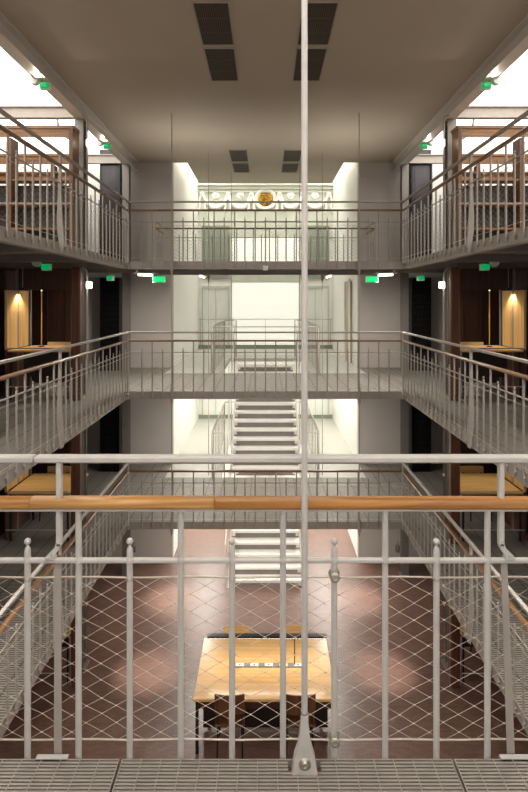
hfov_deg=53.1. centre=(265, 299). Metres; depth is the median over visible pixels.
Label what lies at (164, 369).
deck infill
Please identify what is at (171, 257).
rod
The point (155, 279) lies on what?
exit light
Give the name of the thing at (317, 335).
guard
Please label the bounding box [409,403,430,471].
door
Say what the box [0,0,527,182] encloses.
ceiling
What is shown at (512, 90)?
window
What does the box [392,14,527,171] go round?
ceiling beam
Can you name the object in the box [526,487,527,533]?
bookcase
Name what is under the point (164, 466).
deck infill
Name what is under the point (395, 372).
deck
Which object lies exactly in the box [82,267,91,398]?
lamp
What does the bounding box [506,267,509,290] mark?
pendant lamp
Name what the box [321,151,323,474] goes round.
rod
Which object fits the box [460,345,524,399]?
desk
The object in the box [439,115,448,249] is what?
lamp
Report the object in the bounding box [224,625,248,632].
wooden chair
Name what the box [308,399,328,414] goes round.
door
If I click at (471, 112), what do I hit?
cross beam
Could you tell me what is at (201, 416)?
baseboard
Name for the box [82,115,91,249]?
lamp
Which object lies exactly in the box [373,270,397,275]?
strip light
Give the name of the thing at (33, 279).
header panel
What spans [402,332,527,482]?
gallery railing
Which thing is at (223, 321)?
guard
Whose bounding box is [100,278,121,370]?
panel
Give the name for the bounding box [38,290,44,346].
lamp
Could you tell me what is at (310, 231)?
window
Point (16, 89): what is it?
window
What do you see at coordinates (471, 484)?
desk
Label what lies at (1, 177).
bookcase
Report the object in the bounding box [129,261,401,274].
footbridge
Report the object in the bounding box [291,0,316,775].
rod
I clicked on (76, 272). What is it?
wooden post
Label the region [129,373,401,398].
footbridge
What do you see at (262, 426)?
staircase
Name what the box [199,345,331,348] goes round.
baseboard
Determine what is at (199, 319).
railing
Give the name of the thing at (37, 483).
desk
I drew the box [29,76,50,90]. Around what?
exit light
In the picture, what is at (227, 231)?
door
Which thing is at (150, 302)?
wall
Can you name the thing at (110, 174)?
panel
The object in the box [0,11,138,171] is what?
ceiling beam
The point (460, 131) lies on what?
bookcase
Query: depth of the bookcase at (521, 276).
8.80 m
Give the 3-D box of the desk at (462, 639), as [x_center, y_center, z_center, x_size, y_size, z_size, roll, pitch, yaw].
[3.615,5.740,8.895,1.031,0.842,1.011,0,0,0]
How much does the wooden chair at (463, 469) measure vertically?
0.830 m
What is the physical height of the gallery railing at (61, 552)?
1.188 m
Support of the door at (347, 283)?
in the wall at (345, 181)
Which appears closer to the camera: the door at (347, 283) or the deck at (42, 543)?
the deck at (42, 543)
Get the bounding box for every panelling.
[19,290,70,382]
[32,428,86,494]
[443,428,496,495]
[443,595,444,618]
[460,290,511,382]
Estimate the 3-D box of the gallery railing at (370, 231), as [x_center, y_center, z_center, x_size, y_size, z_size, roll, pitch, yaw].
[2.400,-1.154,12.025,0.056,1.148,0.851,0,0,0]
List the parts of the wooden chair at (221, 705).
leg, seat, backrest, leg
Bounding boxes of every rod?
[170,113,173,536]
[207,151,209,474]
[231,173,231,439]
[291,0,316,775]
[299,173,299,439]
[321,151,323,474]
[357,113,360,536]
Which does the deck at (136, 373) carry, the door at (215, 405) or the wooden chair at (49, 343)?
the wooden chair at (49, 343)
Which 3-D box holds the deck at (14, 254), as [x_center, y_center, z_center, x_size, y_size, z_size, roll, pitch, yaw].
[-4.405,-0.613,5.205,3.970,0.135,14.570,0,0,0]
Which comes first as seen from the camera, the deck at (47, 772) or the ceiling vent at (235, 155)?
the deck at (47, 772)
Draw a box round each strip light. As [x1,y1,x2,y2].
[133,270,157,275]
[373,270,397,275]
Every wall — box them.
[0,142,173,556]
[5,269,31,538]
[174,163,197,554]
[198,238,332,476]
[333,163,356,554]
[357,142,527,556]
[499,269,525,538]
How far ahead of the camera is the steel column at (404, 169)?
11.78 m
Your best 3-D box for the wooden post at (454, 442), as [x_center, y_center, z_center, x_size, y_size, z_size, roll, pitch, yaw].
[3.015,2.820,8.425,0.150,2.119,0.130,0,0,0]
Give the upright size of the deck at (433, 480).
0.135 m
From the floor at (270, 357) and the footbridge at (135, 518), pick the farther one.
the floor at (270, 357)
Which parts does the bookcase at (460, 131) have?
panel, shelf, guard rail, shelf, shelf, panel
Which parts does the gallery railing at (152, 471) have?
rail, rail, handrail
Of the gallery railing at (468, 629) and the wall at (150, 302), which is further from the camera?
the wall at (150, 302)
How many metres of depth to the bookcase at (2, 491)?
8.73 m
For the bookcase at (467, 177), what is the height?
2.035 m
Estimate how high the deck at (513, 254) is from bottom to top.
0.135 m
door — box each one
[202,286,229,344]
[202,362,229,414]
[308,286,328,344]
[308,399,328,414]
[344,279,351,362]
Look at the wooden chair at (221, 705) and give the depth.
7.06 m
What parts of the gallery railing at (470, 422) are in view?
rail, handrail, rail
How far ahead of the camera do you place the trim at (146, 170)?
12.48 m
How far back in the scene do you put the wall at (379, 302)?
12.50 m
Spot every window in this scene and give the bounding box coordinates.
[0,47,96,141]
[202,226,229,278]
[232,238,298,260]
[232,283,298,344]
[308,226,328,278]
[434,50,527,141]
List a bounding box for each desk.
[6,345,70,399]
[6,473,87,540]
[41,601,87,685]
[443,473,524,540]
[443,601,483,685]
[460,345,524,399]
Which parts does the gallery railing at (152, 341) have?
rail, rail, handrail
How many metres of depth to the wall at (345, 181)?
14.52 m
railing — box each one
[0,108,128,265]
[0,332,128,482]
[0,454,527,758]
[0,463,128,728]
[126,201,404,268]
[126,332,404,399]
[126,463,404,529]
[155,222,375,260]
[157,223,164,260]
[199,319,331,349]
[366,223,373,260]
[402,110,527,265]
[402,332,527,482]
[402,463,527,728]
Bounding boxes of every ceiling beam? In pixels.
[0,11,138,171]
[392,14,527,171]
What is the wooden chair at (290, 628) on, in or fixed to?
on the floor at (197, 542)
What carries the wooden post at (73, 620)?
on the floor at (197, 542)
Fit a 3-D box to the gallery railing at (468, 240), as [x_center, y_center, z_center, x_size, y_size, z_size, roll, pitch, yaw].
[2.374,-1.134,4.715,0.119,1.188,9.031,0,0,0]
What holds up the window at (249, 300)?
in the wall at (201, 282)
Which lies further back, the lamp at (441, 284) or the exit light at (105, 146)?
the exit light at (105, 146)
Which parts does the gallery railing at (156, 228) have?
rail, rail, handrail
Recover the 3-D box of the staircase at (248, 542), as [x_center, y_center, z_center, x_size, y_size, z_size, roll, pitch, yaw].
[0.000,4.594,12.779,1.752,3.293,3.198,0,0,0]
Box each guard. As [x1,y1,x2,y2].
[211,326,319,375]
[212,320,236,373]
[212,401,226,478]
[294,320,318,373]
[308,405,318,478]
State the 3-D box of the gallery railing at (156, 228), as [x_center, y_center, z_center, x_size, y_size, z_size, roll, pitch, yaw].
[0.000,-1.134,11.601,4.860,1.188,0.119,0,0,0]
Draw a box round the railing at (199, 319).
[199,319,331,349]
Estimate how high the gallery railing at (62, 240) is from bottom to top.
1.188 m
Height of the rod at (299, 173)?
7.070 m
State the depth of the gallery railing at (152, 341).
9.22 m
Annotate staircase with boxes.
[225,409,300,587]
[227,324,300,476]
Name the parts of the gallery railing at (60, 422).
rail, rail, handrail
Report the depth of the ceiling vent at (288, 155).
11.91 m
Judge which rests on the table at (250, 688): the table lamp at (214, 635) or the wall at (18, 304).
the table lamp at (214, 635)
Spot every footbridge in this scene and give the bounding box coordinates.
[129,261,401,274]
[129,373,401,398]
[129,477,401,528]
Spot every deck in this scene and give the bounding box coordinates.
[0,226,150,272]
[0,368,160,489]
[0,464,161,737]
[0,754,527,791]
[369,464,527,734]
[370,368,527,487]
[380,226,527,272]
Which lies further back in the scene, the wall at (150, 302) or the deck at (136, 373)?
the wall at (150, 302)
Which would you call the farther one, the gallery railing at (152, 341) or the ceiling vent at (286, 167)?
the ceiling vent at (286, 167)
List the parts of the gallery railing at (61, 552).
rail, rail, handrail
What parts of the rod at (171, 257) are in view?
rod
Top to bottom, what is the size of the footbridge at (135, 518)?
0.180 m
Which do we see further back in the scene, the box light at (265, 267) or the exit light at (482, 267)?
the box light at (265, 267)
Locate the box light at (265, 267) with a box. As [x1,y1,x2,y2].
[263,265,267,270]
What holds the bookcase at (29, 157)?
on the deck at (14, 254)
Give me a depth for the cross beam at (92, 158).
11.84 m
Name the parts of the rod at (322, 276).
rod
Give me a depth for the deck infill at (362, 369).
11.98 m
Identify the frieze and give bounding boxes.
[198,189,332,236]
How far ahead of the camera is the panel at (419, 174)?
11.92 m
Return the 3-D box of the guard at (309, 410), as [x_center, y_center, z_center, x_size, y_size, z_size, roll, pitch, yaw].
[0.988,3.357,13.100,0.366,1.046,3.342,0,0,0]
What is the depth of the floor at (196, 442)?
13.98 m
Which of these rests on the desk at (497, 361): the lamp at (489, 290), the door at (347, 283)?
the lamp at (489, 290)
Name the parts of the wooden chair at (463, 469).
backrest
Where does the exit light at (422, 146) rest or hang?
attached to the ceiling beam at (515, 44)
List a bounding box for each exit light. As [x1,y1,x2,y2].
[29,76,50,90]
[32,262,51,270]
[96,140,110,148]
[106,268,113,280]
[152,270,165,282]
[365,270,378,282]
[417,268,424,280]
[420,140,434,148]
[479,262,498,270]
[480,76,501,90]
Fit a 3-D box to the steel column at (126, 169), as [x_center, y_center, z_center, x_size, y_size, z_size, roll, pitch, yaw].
[-3.120,1.563,11.850,0.240,9.194,0.240,0,0,0]
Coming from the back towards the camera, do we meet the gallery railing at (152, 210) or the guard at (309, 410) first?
the guard at (309, 410)
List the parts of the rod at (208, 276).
rod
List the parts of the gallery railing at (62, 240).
rail, rail, handrail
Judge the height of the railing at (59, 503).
1.153 m
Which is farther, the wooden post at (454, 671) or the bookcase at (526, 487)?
the bookcase at (526, 487)
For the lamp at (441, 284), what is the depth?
8.52 m
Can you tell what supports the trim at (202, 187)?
attached to the wall at (201, 282)
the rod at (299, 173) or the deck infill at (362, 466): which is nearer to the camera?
the deck infill at (362, 466)
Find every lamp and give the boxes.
[21,267,24,290]
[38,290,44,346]
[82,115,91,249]
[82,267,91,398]
[207,633,326,664]
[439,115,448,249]
[439,267,448,398]
[486,290,492,346]
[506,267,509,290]
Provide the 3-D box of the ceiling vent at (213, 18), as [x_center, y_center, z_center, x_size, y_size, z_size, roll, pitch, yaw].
[-0.600,-3.243,6.230,0.410,0.014,0.970,0,0,0]
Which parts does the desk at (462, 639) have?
rail, leg, modesty panel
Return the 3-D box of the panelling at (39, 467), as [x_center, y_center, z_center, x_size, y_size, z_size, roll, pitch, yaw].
[-4.925,2.814,10.224,2.930,2.128,0.072,0,0,0]
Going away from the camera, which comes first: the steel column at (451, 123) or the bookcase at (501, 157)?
the steel column at (451, 123)
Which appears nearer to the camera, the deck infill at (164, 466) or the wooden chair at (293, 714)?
the wooden chair at (293, 714)
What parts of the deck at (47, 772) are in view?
fixing plate, grating panel, grating panel, grating panel, fixing plate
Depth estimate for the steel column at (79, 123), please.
8.84 m
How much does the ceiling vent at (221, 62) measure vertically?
0.014 m
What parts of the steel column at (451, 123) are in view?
plate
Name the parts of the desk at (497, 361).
leg, modesty panel, foot rail, rail, leg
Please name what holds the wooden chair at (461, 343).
on the deck at (395, 372)
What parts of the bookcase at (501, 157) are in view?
shelf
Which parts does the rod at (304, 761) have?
rod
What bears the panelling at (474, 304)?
on the deck at (395, 372)
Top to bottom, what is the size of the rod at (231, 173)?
7.070 m
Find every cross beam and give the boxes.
[0,106,73,139]
[88,154,121,163]
[409,154,442,163]
[457,106,527,139]
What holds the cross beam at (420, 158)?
attached to the ceiling beam at (515, 44)
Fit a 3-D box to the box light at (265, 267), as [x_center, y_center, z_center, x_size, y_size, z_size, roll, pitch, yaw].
[0.000,-0.560,9.210,0.090,0.090,0.060,0,0,0]
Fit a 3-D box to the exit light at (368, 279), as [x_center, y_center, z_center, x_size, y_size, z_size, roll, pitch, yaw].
[1.950,-0.430,9.640,0.240,0.220,0.080,0,0,0]
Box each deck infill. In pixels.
[155,368,170,372]
[155,464,170,477]
[360,368,375,372]
[360,464,375,477]
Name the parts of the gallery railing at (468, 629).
rail, handrail, rail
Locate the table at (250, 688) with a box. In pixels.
[193,638,330,753]
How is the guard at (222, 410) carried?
on the floor at (196, 442)
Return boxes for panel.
[18,269,70,289]
[100,149,121,259]
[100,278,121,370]
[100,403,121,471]
[409,149,431,259]
[409,278,430,370]
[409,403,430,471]
[460,269,512,289]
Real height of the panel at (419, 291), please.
2.100 m
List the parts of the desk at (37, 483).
leg, foot rail, rail, leg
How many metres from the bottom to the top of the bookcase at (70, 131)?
2.035 m
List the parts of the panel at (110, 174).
plate, rail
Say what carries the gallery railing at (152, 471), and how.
attached to the footbridge at (135, 518)
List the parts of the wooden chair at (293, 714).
leg, seat, backrest, leg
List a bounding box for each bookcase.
[0,125,79,247]
[0,154,68,185]
[0,176,68,185]
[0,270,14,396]
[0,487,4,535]
[451,125,527,247]
[462,154,527,185]
[462,176,527,185]
[516,270,527,395]
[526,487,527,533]
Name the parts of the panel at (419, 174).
plate, rail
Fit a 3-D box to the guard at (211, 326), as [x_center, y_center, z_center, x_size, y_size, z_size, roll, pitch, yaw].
[0.000,1.079,11.200,2.328,1.042,0.028,0,0,0]
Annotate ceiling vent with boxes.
[192,1,233,45]
[203,48,238,80]
[228,150,248,161]
[232,163,249,172]
[281,163,298,172]
[282,150,300,161]
[292,48,327,80]
[297,1,338,45]
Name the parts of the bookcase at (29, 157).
shelf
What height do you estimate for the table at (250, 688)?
0.779 m
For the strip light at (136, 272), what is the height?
0.100 m
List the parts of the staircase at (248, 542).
handrail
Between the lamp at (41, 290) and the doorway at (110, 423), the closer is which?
the lamp at (41, 290)
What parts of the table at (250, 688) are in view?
leg, modesty panel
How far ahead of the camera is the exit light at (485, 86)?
7.25 m
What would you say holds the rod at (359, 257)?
hanging from the ceiling
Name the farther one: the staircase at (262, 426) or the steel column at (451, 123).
the staircase at (262, 426)
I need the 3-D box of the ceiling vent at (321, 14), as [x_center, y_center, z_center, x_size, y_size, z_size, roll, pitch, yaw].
[0.600,-3.243,6.230,0.410,0.014,0.970,0,0,0]
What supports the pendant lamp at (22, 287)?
attached to the header panel at (33, 279)
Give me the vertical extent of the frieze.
1.632 m
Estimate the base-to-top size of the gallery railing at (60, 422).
1.188 m
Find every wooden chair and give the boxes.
[39,466,70,521]
[48,342,70,379]
[215,694,244,758]
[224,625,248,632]
[286,625,300,632]
[286,694,315,758]
[460,342,482,379]
[460,466,491,521]
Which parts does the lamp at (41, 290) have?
stem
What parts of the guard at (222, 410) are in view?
return rail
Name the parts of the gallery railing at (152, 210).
rail, rail, handrail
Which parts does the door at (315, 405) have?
frame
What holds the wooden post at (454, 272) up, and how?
on the deck at (395, 372)
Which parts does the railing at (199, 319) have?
rail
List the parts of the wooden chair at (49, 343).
backrest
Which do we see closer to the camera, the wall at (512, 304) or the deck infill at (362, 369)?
the wall at (512, 304)
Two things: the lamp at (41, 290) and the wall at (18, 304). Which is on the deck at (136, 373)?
the wall at (18, 304)
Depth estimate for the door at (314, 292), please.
17.25 m
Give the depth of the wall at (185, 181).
14.34 m
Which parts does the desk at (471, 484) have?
leg, modesty panel, rail, foot rail, leg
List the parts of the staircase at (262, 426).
handrail, handrail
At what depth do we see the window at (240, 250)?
17.25 m
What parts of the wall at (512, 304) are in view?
post, panel, panel, panel, panel, post, post, panel, panel, panel, panel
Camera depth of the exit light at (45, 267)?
7.79 m
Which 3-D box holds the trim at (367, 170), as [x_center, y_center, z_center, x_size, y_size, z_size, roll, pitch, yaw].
[2.650,-3.075,12.490,0.900,0.350,0.020,0,0,0]
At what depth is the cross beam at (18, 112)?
8.89 m
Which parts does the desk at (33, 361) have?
leg, rail, foot rail, modesty panel, leg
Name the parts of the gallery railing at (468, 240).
rail, handrail, rail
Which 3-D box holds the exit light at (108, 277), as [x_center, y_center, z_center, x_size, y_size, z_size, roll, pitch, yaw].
[-2.950,-0.509,10.020,0.144,0.282,0.080,0,0,0]
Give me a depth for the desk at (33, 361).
8.92 m
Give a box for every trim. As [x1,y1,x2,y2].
[134,163,172,177]
[197,181,333,192]
[232,275,298,280]
[358,163,396,177]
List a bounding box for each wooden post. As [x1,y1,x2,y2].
[71,267,81,400]
[71,432,81,543]
[71,617,74,687]
[449,267,459,400]
[449,432,459,543]
[449,605,459,687]
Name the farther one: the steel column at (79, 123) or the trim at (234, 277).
the trim at (234, 277)
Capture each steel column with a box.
[74,118,89,669]
[120,164,130,576]
[398,164,410,575]
[441,118,456,669]
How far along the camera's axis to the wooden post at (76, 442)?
8.36 m
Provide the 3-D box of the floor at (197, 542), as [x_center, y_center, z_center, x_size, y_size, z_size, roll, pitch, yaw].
[0.000,6.235,7.700,12.800,0.150,19.600,0,0,0]
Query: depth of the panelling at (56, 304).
10.20 m
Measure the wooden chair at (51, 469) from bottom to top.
0.830 m
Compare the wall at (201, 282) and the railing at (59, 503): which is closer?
the railing at (59, 503)
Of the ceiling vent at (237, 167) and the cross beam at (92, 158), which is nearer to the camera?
the cross beam at (92, 158)
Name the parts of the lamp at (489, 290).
stem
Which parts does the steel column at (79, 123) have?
plate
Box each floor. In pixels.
[0,529,527,771]
[165,418,365,476]
[166,349,364,372]
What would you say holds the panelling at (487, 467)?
on the deck at (433, 480)
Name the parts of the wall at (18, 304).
panel, panel, panel, panel, post, post, panel, panel, panel, panel, post, post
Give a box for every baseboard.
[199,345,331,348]
[199,414,331,418]
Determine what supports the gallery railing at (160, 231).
attached to the deck at (14, 254)
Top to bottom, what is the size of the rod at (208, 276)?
7.430 m
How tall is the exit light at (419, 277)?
0.282 m
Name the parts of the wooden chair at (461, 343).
backrest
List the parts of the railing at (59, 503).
handrail, rail, post, handrail, rail, rail, handrail, post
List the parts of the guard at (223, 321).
rail frame, return rail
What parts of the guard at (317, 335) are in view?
return rail, rail frame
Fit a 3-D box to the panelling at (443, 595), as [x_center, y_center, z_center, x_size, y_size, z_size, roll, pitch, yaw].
[4.915,5.094,10.224,2.930,2.128,0.072,0,0,0]
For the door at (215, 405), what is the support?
in the wall at (201, 282)
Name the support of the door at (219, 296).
in the wall at (201, 282)
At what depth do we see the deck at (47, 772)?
1.78 m
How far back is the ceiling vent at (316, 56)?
7.25 m
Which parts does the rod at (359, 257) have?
rod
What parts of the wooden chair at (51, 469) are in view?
backrest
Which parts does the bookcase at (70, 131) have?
shelf, shelf, panel, guard rail, shelf, panel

